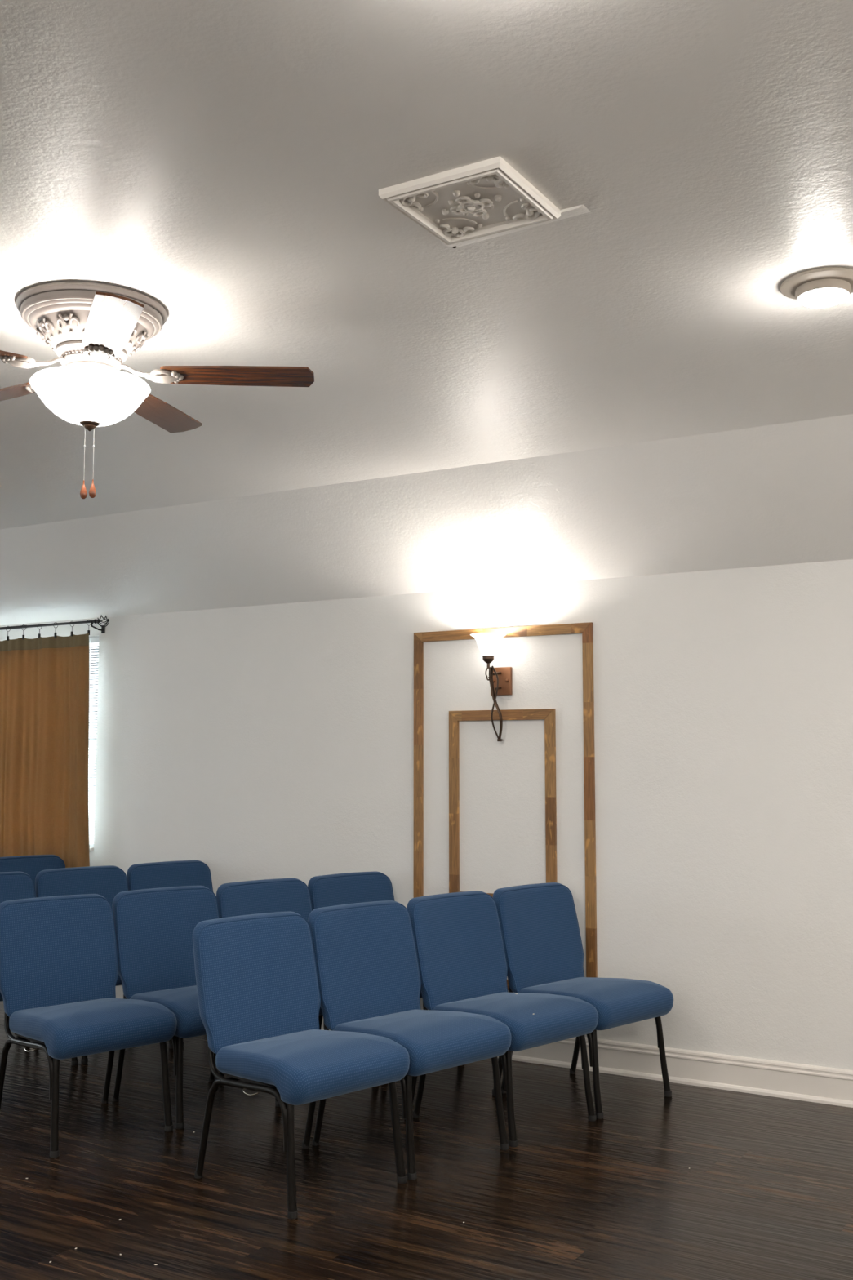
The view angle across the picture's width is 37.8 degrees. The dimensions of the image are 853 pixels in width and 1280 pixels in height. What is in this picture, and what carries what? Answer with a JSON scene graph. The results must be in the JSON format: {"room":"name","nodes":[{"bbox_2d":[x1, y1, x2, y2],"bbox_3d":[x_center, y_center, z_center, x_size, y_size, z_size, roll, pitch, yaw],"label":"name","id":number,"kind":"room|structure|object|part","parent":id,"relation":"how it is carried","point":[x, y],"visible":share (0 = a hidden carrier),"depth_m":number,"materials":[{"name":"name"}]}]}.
{"room":"house of worship","nodes":[
{"label":"house of worship","id":0,"kind":"room"},
{"bbox_2d":[0,0,852,625],"bbox_3d":[-2.062,-0.913,2.497,11.400,0.563,9.418,-3,-6,31],"label":"ceiling","id":1,"kind":"structure","parent":0,"point":[629,385],"depth_m":3.52,"materials":[{"name":"white paint"}]},
{"bbox_2d":[0,281,314,498],"bbox_3d":[-0.937,-0.698,3.663,1.206,0.575,1.259,0,-5,-3],"label":"ceiling fan","id":2,"kind":"object","parent":1,"relation":"hanging from","point":[92,328],"visible":1,"depth_m":3.58,"materials":[{"name":"brown wood"}]},
{"bbox_3d":[-1.322,-0.811,3.397,0.450,0.026,0.120,4,-7,-39],"label":"blade","id":3,"kind":"part","parent":2,"relation":"part of","materials":[{"name":"brown wood"}]},
{"bbox_3d":[-1.350,-0.764,3.899,0.450,0.026,0.120,-3,-6,33],"label":"blade","id":4,"kind":"part","parent":2,"relation":"part of","materials":[{"name":"brown wood"}]},
{"bbox_3d":[-1.132,-0.780,3.760,0.201,0.054,0.089,-3,-6,33],"label":"blade arm","id":5,"kind":"part","parent":2,"relation":"part of"},
{"bbox_3d":[-1.121,-0.799,3.561,0.201,0.054,0.089,4,-7,-39],"label":"blade arm","id":6,"kind":"part","parent":2,"relation":"part of"},
{"bbox_3d":[-1.002,-0.546,3.646,0.006,0.160,0.005,-3,-6,31],"label":"pull chain","id":7,"kind":"part","parent":2,"relation":"part of","materials":[{"name":"silver metal"}]},
{"bbox_3d":[-0.989,-0.699,3.660,0.344,0.130,0.344,-3,-6,31],"label":"lamp shade","id":8,"kind":"part","parent":2,"relation":"part of","materials":[{"name":"white glass"}]},
{"bbox_3d":[-0.976,-0.547,3.647,0.006,0.157,0.005,3,-6,-29],"label":"pull chain","id":9,"kind":"part","parent":2,"relation":"part of","materials":[{"name":"silver metal"}]},
{"bbox_3d":[-0.927,-0.804,3.510,0.089,0.054,0.201,2,-6,-21],"label":"blade arm","id":10,"kind":"part","parent":2,"relation":"part of"},
{"bbox_3d":[-0.833,-0.823,3.269,0.120,0.026,0.450,2,-6,-21],"label":"blade","id":11,"kind":"part","parent":2,"relation":"part of","materials":[{"name":"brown wood"}]},
{"bbox_3d":[-0.819,-0.788,3.677,0.201,0.054,0.089,0,-5,-3],"label":"blade arm","id":12,"kind":"part","parent":2,"relation":"part of"},
{"bbox_3d":[-0.879,-0.747,4.082,0.120,0.026,0.450,-1,-6,15],"label":"blade","id":13,"kind":"part","parent":2,"relation":"part of","materials":[{"name":"brown wood"}]},
{"bbox_3d":[-0.559,-0.783,3.692,0.450,0.026,0.120,0,-5,-3],"label":"blade","id":14,"kind":"part","parent":2,"relation":"part of","materials":[{"name":"brown wood"}]},
{"bbox_2d":[378,155,590,248],"bbox_3d":[0.130,-1.038,2.985,0.400,0.026,0.384,-4,-6,34],"label":"ceiling vent cover","id":15,"kind":"object","parent":1,"relation":"in","point":[489,198],"visible":1,"depth_m":2.96,"materials":[{"name":"beige paint"}]},
{"bbox_3d":[0.107,-1.047,2.973,0.264,0.008,0.264,-3,-6,31],"label":"panel","id":16,"kind":"part","parent":15,"relation":"part of","materials":[{"name":"beige paint"}]},
{"bbox_2d":[780,266,852,307],"bbox_3d":[1.111,-0.972,3.488,0.230,0.061,0.230,-3,-6,31],"label":"flush ceiling light","id":17,"kind":"object","parent":1,"relation":"attached to","point":[828,286],"visible":1,"depth_m":3.44,"materials":[{"name":"white glass"}]},
{"bbox_2d":[0,559,852,1070],"bbox_3d":[0.326,0.878,6.359,11.400,2.387,0.160,-3,-6,31],"label":"wall","id":18,"kind":"structure","parent":0,"point":[273,741],"depth_m":6.06,"materials":[{"name":"white paint"}]},
{"bbox_2d":[0,614,109,633],"bbox_3d":[-2.783,-0.057,8.129,2.001,0.102,0.138,-3,-6,31],"label":"curtain rod","id":19,"kind":"object","parent":18,"relation":"attached to","point":[95,620],"visible":1,"depth_m":7.75,"materials":[{"name":"black metal"}]},
{"bbox_2d":[5,626,9,640],"bbox_3d":[-2.707,-0.043,8.047,0.010,0.095,0.036,-3,-6,31],"label":"curtain ring","id":20,"kind":"object","parent":19,"relation":"hanging from","point":[7,636],"visible":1,"depth_m":8.04,"materials":[{"name":"black metal"}]},
{"bbox_2d":[0,632,89,867],"bbox_3d":[-2.618,0.824,7.907,1.411,1.682,0.105,-3,-6,31],"label":"curtain","id":21,"kind":"object","parent":19,"relation":"hanging from","point":[45,682],"visible":0.83,"depth_m":7.78,"materials":[{"name":"brown fabric"}]},
{"bbox_2d":[88,643,98,850],"bbox_3d":[-2.549,0.667,8.068,1.240,1.325,0.150,-3,-6,31],"label":"window","id":22,"kind":"structure","parent":18,"relation":"in","point":[91,847],"depth_m":7.88,"materials":[{"name":"white glass"}]},
{"bbox_2d":[88,636,98,845],"bbox_3d":[-2.562,0.654,8.047,1.232,1.299,0.052,-3,-6,31],"label":"window blind","id":23,"kind":"object","parent":22,"relation":"attached to","point":[92,639],"visible":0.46,"depth_m":7.77,"materials":[{"name":"white plastic"}]},
{"bbox_3d":[-2.559,0.026,8.110,1.232,0.038,0.040,-3,-6,31],"label":"head rail","id":24,"kind":"part","parent":23,"relation":"part of","materials":[{"name":"white plastic"}]},
{"bbox_2d":[115,985,852,1107],"bbox_3d":[0.278,1.986,6.176,11.200,0.148,0.026,-3,-6,31],"label":"baseboard","id":25,"kind":"structure","parent":18,"relation":"attached to","point":[788,1080],"depth_m":5.58,"materials":[{"name":"white paint"}]},
{"bbox_2d":[470,632,512,741],"bbox_3d":[0.322,0.238,6.187,0.180,0.529,0.240,-3,-6,31],"label":"wall sconce","id":26,"kind":"object","parent":18,"relation":"attached to","point":[500,677],"visible":1,"depth_m":6.21,"materials":[{"name":"black metal"}]},
{"bbox_3d":[0.307,0.027,6.181,0.180,0.109,0.180,-3,-6,31],"label":"lamp shade","id":27,"kind":"part","parent":26,"relation":"part of","materials":[{"name":"white glass"}]},
{"bbox_3d":[0.378,0.208,6.284,0.114,0.141,0.022,-3,-6,31],"label":"plate","id":28,"kind":"part","parent":26,"relation":"part of","materials":[{"name":"orange metal"}]},
{"bbox_2d":[448,708,557,897],"bbox_3d":[0.375,0.834,6.230,0.596,0.967,0.018,-3,-6,31],"label":"wooden frame","id":29,"kind":"object","parent":18,"relation":"attached to","point":[548,715],"visible":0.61,"depth_m":6.28,"materials":[{"name":"brown wood"}]},
{"bbox_3d":[0.141,0.847,6.369,0.052,0.967,0.018,-3,-6,31],"label":"rail","id":30,"kind":"part","parent":29,"relation":"part of","materials":[{"name":"brown wood"}]},
{"bbox_3d":[0.375,0.379,6.273,0.596,0.052,0.018,-3,-6,31],"label":"rail","id":31,"kind":"part","parent":29,"relation":"part of","materials":[{"name":"brown wood"}]},
{"bbox_3d":[0.608,0.821,6.092,0.052,0.967,0.018,-3,-6,31],"label":"rail","id":32,"kind":"part","parent":29,"relation":"part of","materials":[{"name":"brown wood"}]},
{"bbox_2d":[413,622,597,990],"bbox_3d":[0.372,0.832,6.232,1.013,1.795,0.018,-3,-6,31],"label":"wooden frame","id":33,"kind":"object","parent":18,"relation":"attached to","point":[586,629],"visible":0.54,"depth_m":6.10,"materials":[{"name":"brown wood"}]},
{"bbox_3d":[-0.042,0.855,6.478,0.050,1.795,0.018,-3,-6,31],"label":"rail","id":34,"kind":"part","parent":33,"relation":"part of","materials":[{"name":"brown wood"}]},
{"bbox_3d":[0.372,-0.036,6.313,1.013,0.050,0.018,-3,-6,31],"label":"rail","id":35,"kind":"part","parent":33,"relation":"part of","materials":[{"name":"brown wood"}]},
{"bbox_3d":[0.785,0.809,5.987,0.050,1.795,0.018,-3,-6,31],"label":"rail","id":36,"kind":"part","parent":33,"relation":"part of","materials":[{"name":"brown wood"}]},
{"bbox_2d":[0,1000,852,1279],"bbox_3d":[-2.029,1.749,2.305,11.400,0.100,9.548,-3,-6,31],"label":"floor","id":37,"kind":"structure","parent":0,"point":[766,1193],"depth_m":4.32,"materials":[{"name":"brown wood"}]},
{"bbox_2d":[0,854,65,885],"bbox_3d":[-2.223,1.710,7.182,0.523,0.882,0.664,5,-7,-41],"label":"chair","id":38,"kind":"object","parent":37,"relation":"on","point":[31,865],"visible":0.09,"depth_m":7.44,"materials":[{"name":"blue fabric"}]},
{"bbox_2d":[0,871,78,1066],"bbox_3d":[-2.058,1.607,6.069,0.523,0.882,0.664,5,-7,-41],"label":"chair","id":39,"kind":"object","parent":37,"relation":"on","point":[13,885],"visible":0.12,"depth_m":6.39,"materials":[{"name":"blue fabric"}]},
{"bbox_3d":[-2.222,1.409,6.273,0.523,0.452,0.169,5,-7,-41],"label":"backrest","id":40,"kind":"part","parent":39,"relation":"part of","materials":[{"name":"blue fabric"}]},
{"bbox_3d":[-1.711,1.851,6.003,0.076,0.371,0.030,-3,-6,25],"label":"leg","id":41,"kind":"part","parent":39,"relation":"part of","materials":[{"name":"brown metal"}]},
{"bbox_2d":[0,893,177,1157],"bbox_3d":[-1.389,1.509,5.022,0.523,0.882,0.664,5,-7,-42],"label":"chair","id":42,"kind":"object","parent":37,"relation":"on","point":[59,967],"visible":1,"depth_m":5.07,"materials":[{"name":"blue fabric"}]},
{"bbox_3d":[-1.692,1.762,4.979,0.026,0.360,0.149,5,-7,-42],"label":"leg","id":43,"kind":"part","parent":42,"relation":"part of","materials":[{"name":"brown metal"}]},
{"bbox_3d":[-1.681,1.407,5.031,0.040,0.396,0.204,2,-6,-24],"label":"post","id":44,"kind":"part","parent":42,"relation":"part of","materials":[{"name":"brown metal"}]},
{"bbox_3d":[-1.536,1.639,4.817,0.022,0.186,0.432,5,-7,-42],"label":"rail","id":45,"kind":"part","parent":42,"relation":"part of","materials":[{"name":"brown metal"}]},
{"bbox_3d":[-1.387,1.726,4.651,0.030,0.371,0.076,2,-6,-19],"label":"leg","id":46,"kind":"part","parent":42,"relation":"part of","materials":[{"name":"brown metal"}]},
{"bbox_3d":[-1.554,1.312,5.226,0.523,0.452,0.169,5,-7,-42],"label":"backrest","id":47,"kind":"part","parent":42,"relation":"part of","materials":[{"name":"blue fabric"}]},
{"bbox_3d":[-1.345,1.526,4.971,0.520,0.146,0.530,5,-7,-42],"label":"seat","id":48,"kind":"part","parent":42,"relation":"part of","materials":[{"name":"blue fabric"}]},
{"bbox_3d":[-1.336,1.792,5.296,0.026,0.360,0.149,5,-7,-42],"label":"leg","id":49,"kind":"part","parent":42,"relation":"part of","materials":[{"name":"brown metal"}]},
{"bbox_3d":[-1.042,1.754,4.958,0.076,0.371,0.030,-2,-6,25],"label":"leg","id":50,"kind":"part","parent":42,"relation":"part of","materials":[{"name":"brown metal"}]},
{"bbox_2d":[35,865,173,1064],"bbox_3d":[-1.663,1.639,6.420,0.523,0.882,0.664,5,-7,-42],"label":"chair","id":51,"kind":"object","parent":37,"relation":"on","point":[107,882],"visible":0.2,"depth_m":6.64,"materials":[{"name":"blue fabric"}]},
{"bbox_3d":[-1.827,1.442,6.624,0.523,0.452,0.169,5,-7,-42],"label":"backrest","id":52,"kind":"part","parent":51,"relation":"part of","materials":[{"name":"blue fabric"}]},
{"bbox_3d":[-1.661,1.856,6.049,0.030,0.371,0.076,2,-6,-19],"label":"leg","id":53,"kind":"part","parent":51,"relation":"part of","materials":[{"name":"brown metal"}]},
{"bbox_3d":[-1.618,1.656,6.368,0.520,0.146,0.530,5,-7,-42],"label":"seat","id":54,"kind":"part","parent":51,"relation":"part of","materials":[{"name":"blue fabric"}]},
{"bbox_2d":[126,860,213,1046],"bbox_3d":[-1.267,1.672,6.771,0.523,0.882,0.664,5,-7,-41],"label":"chair","id":55,"kind":"object","parent":37,"relation":"on","point":[180,873],"visible":0.18,"depth_m":6.99,"materials":[{"name":"blue fabric"}]},
{"bbox_3d":[-1.431,1.475,6.976,0.523,0.452,0.169,5,-7,-41],"label":"backrest","id":56,"kind":"part","parent":55,"relation":"part of","materials":[{"name":"blue fabric"}]},
{"bbox_2d":[111,885,279,1128],"bbox_3d":[-0.994,1.542,5.374,0.523,0.882,0.664,5,-7,-41],"label":"chair","id":57,"kind":"object","parent":37,"relation":"on","point":[154,927],"visible":0.56,"depth_m":5.47,"materials":[{"name":"blue fabric"}]},
{"bbox_3d":[-1.297,1.795,5.331,0.026,0.360,0.149,5,-7,-41],"label":"leg","id":58,"kind":"part","parent":57,"relation":"part of","materials":[{"name":"brown metal"}]},
{"bbox_3d":[-1.158,1.344,5.577,0.523,0.452,0.169,5,-7,-41],"label":"backrest","id":59,"kind":"part","parent":57,"relation":"part of","materials":[{"name":"blue fabric"}]},
{"bbox_3d":[-0.949,1.558,5.322,0.520,0.146,0.530,5,-7,-41],"label":"seat","id":60,"kind":"part","parent":57,"relation":"part of","materials":[{"name":"blue fabric"}]},
{"bbox_3d":[-1.141,1.672,5.168,0.022,0.186,0.432,5,-7,-41],"label":"rail","id":61,"kind":"part","parent":57,"relation":"part of","materials":[{"name":"brown metal"}]},
{"bbox_3d":[-0.992,1.758,5.003,0.030,0.371,0.076,2,-6,-19],"label":"leg","id":62,"kind":"part","parent":57,"relation":"part of","materials":[{"name":"brown metal"}]},
{"bbox_3d":[-0.940,1.825,5.648,0.026,0.360,0.149,5,-7,-41],"label":"leg","id":63,"kind":"part","parent":57,"relation":"part of","materials":[{"name":"brown metal"}]},
{"bbox_2d":[216,878,322,1075],"bbox_3d":[-0.598,1.575,5.725,0.523,0.882,0.664,5,-7,-41],"label":"chair","id":64,"kind":"object","parent":37,"relation":"on","point":[277,895],"visible":0.24,"depth_m":5.94,"materials":[{"name":"blue fabric"}]},
{"bbox_3d":[-0.762,1.377,5.929,0.523,0.452,0.169,5,-7,-41],"label":"backrest","id":65,"kind":"part","parent":64,"relation":"part of","materials":[{"name":"blue fabric"}]},
{"bbox_3d":[-0.554,1.591,5.673,0.520,0.146,0.530,5,-7,-41],"label":"seat","id":66,"kind":"part","parent":64,"relation":"part of","materials":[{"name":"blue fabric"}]},
{"bbox_2d":[192,911,409,1219],"bbox_3d":[-0.456,1.452,4.412,0.523,0.882,0.664,5,-7,-44],"label":"chair","id":67,"kind":"object","parent":37,"relation":"on","point":[256,975],"visible":1,"depth_m":4.42,"materials":[{"name":"blue fabric"}]},
{"bbox_3d":[-0.758,1.704,4.356,0.026,0.360,0.149,5,-7,-44],"label":"leg","id":68,"kind":"part","parent":67,"relation":"part of","materials":[{"name":"brown metal"}]},
{"bbox_3d":[-0.748,1.349,4.409,0.040,0.396,0.204,3,-6,-26],"label":"post","id":69,"kind":"part","parent":67,"relation":"part of","materials":[{"name":"brown metal"}]},
{"bbox_3d":[-0.595,1.582,4.200,0.022,0.186,0.432,5,-7,-44],"label":"rail","id":70,"kind":"part","parent":67,"relation":"part of","materials":[{"name":"brown metal"}]},
{"bbox_3d":[-0.628,1.254,4.609,0.523,0.452,0.169,5,-7,-44],"label":"backrest","id":71,"kind":"part","parent":67,"relation":"part of","materials":[{"name":"blue fabric"}]},
{"bbox_3d":[-0.440,1.669,4.041,0.030,0.371,0.076,2,-6,-21],"label":"leg","id":72,"kind":"part","parent":67,"relation":"part of","materials":[{"name":"brown metal"}]},
{"bbox_3d":[-0.415,1.735,4.687,0.026,0.360,0.149,5,-7,-44],"label":"leg","id":73,"kind":"part","parent":67,"relation":"part of","materials":[{"name":"brown metal"}]},
{"bbox_3d":[-0.409,1.469,4.362,0.520,0.146,0.530,5,-7,-44],"label":"seat","id":74,"kind":"part","parent":67,"relation":"part of","materials":[{"name":"blue fabric"}]},
{"bbox_3d":[-0.108,1.698,4.361,0.076,0.371,0.030,-2,-6,23],"label":"leg","id":75,"kind":"part","parent":67,"relation":"part of","materials":[{"name":"brown metal"}]},
{"bbox_2d":[307,871,463,1065],"bbox_3d":[-0.203,1.607,6.076,0.523,0.882,0.664,5,-7,-42],"label":"chair","id":76,"kind":"object","parent":37,"relation":"on","point":[338,889],"visible":0.18,"depth_m":6.29,"materials":[{"name":"blue fabric"}]},
{"bbox_3d":[-0.506,1.861,6.034,0.026,0.360,0.149,5,-7,-42],"label":"leg","id":77,"kind":"part","parent":76,"relation":"part of","materials":[{"name":"brown metal"}]},
{"bbox_3d":[-0.368,1.410,6.280,0.523,0.452,0.169,5,-7,-42],"label":"backrest","id":78,"kind":"part","parent":76,"relation":"part of","materials":[{"name":"blue fabric"}]},
{"bbox_2d":[307,900,511,1180],"bbox_3d":[-0.076,1.486,4.779,0.523,0.882,0.664,5,-7,-44],"label":"chair","id":79,"kind":"object","parent":37,"relation":"on","point":[366,953],"visible":0.87,"depth_m":4.82,"materials":[{"name":"blue fabric"}]},
{"bbox_3d":[-0.378,1.739,4.724,0.026,0.360,0.149,5,-7,-44],"label":"leg","id":80,"kind":"part","parent":79,"relation":"part of","materials":[{"name":"brown metal"}]},
{"bbox_3d":[-0.247,1.288,4.976,0.523,0.452,0.169,5,-7,-44],"label":"backrest","id":81,"kind":"part","parent":79,"relation":"part of","materials":[{"name":"blue fabric"}]},
{"bbox_3d":[-0.215,1.616,4.568,0.022,0.186,0.432,5,-7,-44],"label":"rail","id":82,"kind":"part","parent":79,"relation":"part of","materials":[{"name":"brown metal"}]},
{"bbox_3d":[-0.060,1.703,4.409,0.030,0.371,0.076,2,-6,-21],"label":"leg","id":83,"kind":"part","parent":79,"relation":"part of","materials":[{"name":"brown metal"}]},
{"bbox_3d":[-0.034,1.769,5.055,0.026,0.360,0.149,5,-7,-44],"label":"leg","id":84,"kind":"part","parent":79,"relation":"part of","materials":[{"name":"brown metal"}]},
{"bbox_3d":[-0.029,1.503,4.729,0.520,0.146,0.530,5,-7,-44],"label":"seat","id":85,"kind":"part","parent":79,"relation":"part of","materials":[{"name":"blue fabric"}]},
{"bbox_3d":[0.273,1.733,4.728,0.076,0.371,0.030,-2,-6,23],"label":"leg","id":86,"kind":"part","parent":79,"relation":"part of","materials":[{"name":"brown metal"}]},
{"bbox_2d":[406,890,598,1146],"bbox_3d":[0.305,1.521,5.146,0.523,0.882,0.664,5,-7,-44],"label":"chair","id":87,"kind":"object","parent":37,"relation":"on","point":[462,961],"visible":0.84,"depth_m":5.18,"materials":[{"name":"blue fabric"}]},
{"bbox_3d":[0.003,1.773,5.091,0.026,0.360,0.149,5,-7,-44],"label":"leg","id":88,"kind":"part","parent":87,"relation":"part of","materials":[{"name":"brown metal"}]},
{"bbox_3d":[0.132,1.323,5.343,0.523,0.452,0.169,5,-7,-44],"label":"backrest","id":89,"kind":"part","parent":87,"relation":"part of","materials":[{"name":"blue fabric"}]},
{"bbox_3d":[0.345,1.804,5.422,0.026,0.360,0.149,5,-7,-44],"label":"leg","id":90,"kind":"part","parent":87,"relation":"part of","materials":[{"name":"brown metal"}]},
{"bbox_3d":[0.166,1.651,4.935,0.022,0.186,0.432,5,-7,-44],"label":"rail","id":91,"kind":"part","parent":87,"relation":"part of","materials":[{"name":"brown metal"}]},
{"bbox_3d":[0.321,1.737,4.776,0.030,0.371,0.076,2,-6,-21],"label":"leg","id":92,"kind":"part","parent":87,"relation":"part of","materials":[{"name":"brown metal"}]},
{"bbox_3d":[0.351,1.537,5.097,0.520,0.146,0.530,5,-7,-44],"label":"seat","id":93,"kind":"part","parent":87,"relation":"part of","materials":[{"name":"blue fabric"}]},
{"bbox_3d":[0.653,1.767,5.097,0.076,0.371,0.030,-2,-6,23],"label":"leg","id":94,"kind":"part","parent":87,"relation":"part of","materials":[{"name":"brown metal"}]},
{"bbox_2d":[493,882,673,1119],"bbox_3d":[0.685,1.555,5.514,0.523,0.882,0.664,5,-7,-44],"label":"chair","id":95,"kind":"object","parent":37,"relation":"on","point":[539,922],"visible":0.82,"depth_m":5.56,"materials":[{"name":"blue fabric"}]},
{"bbox_3d":[0.383,1.807,5.459,0.026,0.360,0.149,5,-7,-44],"label":"leg","id":96,"kind":"part","parent":95,"relation":"part of","materials":[{"name":"brown metal"}]},
{"bbox_3d":[0.513,1.357,5.711,0.523,0.452,0.169,5,-7,-44],"label":"backrest","id":97,"kind":"part","parent":95,"relation":"part of","materials":[{"name":"blue fabric"}]},
{"bbox_3d":[0.727,1.838,5.790,0.026,0.360,0.149,5,-7,-44],"label":"leg","id":98,"kind":"part","parent":95,"relation":"part of","materials":[{"name":"brown metal"}]},
{"bbox_3d":[0.545,1.685,5.303,0.022,0.186,0.432,5,-7,-44],"label":"rail","id":99,"kind":"part","parent":95,"relation":"part of","materials":[{"name":"brown metal"}]},
{"bbox_3d":[0.732,1.571,5.464,0.520,0.146,0.530,5,-7,-44],"label":"seat","id":100,"kind":"part","parent":95,"relation":"part of","materials":[{"name":"blue fabric"}]},
{"bbox_3d":[0.701,1.771,5.143,0.030,0.371,0.076,2,-6,-21],"label":"leg","id":101,"kind":"part","parent":95,"relation":"part of","materials":[{"name":"brown metal"}]},
{"bbox_3d":[1.033,1.801,5.463,0.076,0.371,0.030,-2,-6,23],"label":"leg","id":102,"kind":"part","parent":95,"relation":"part of","materials":[{"name":"brown metal"}]}
]}

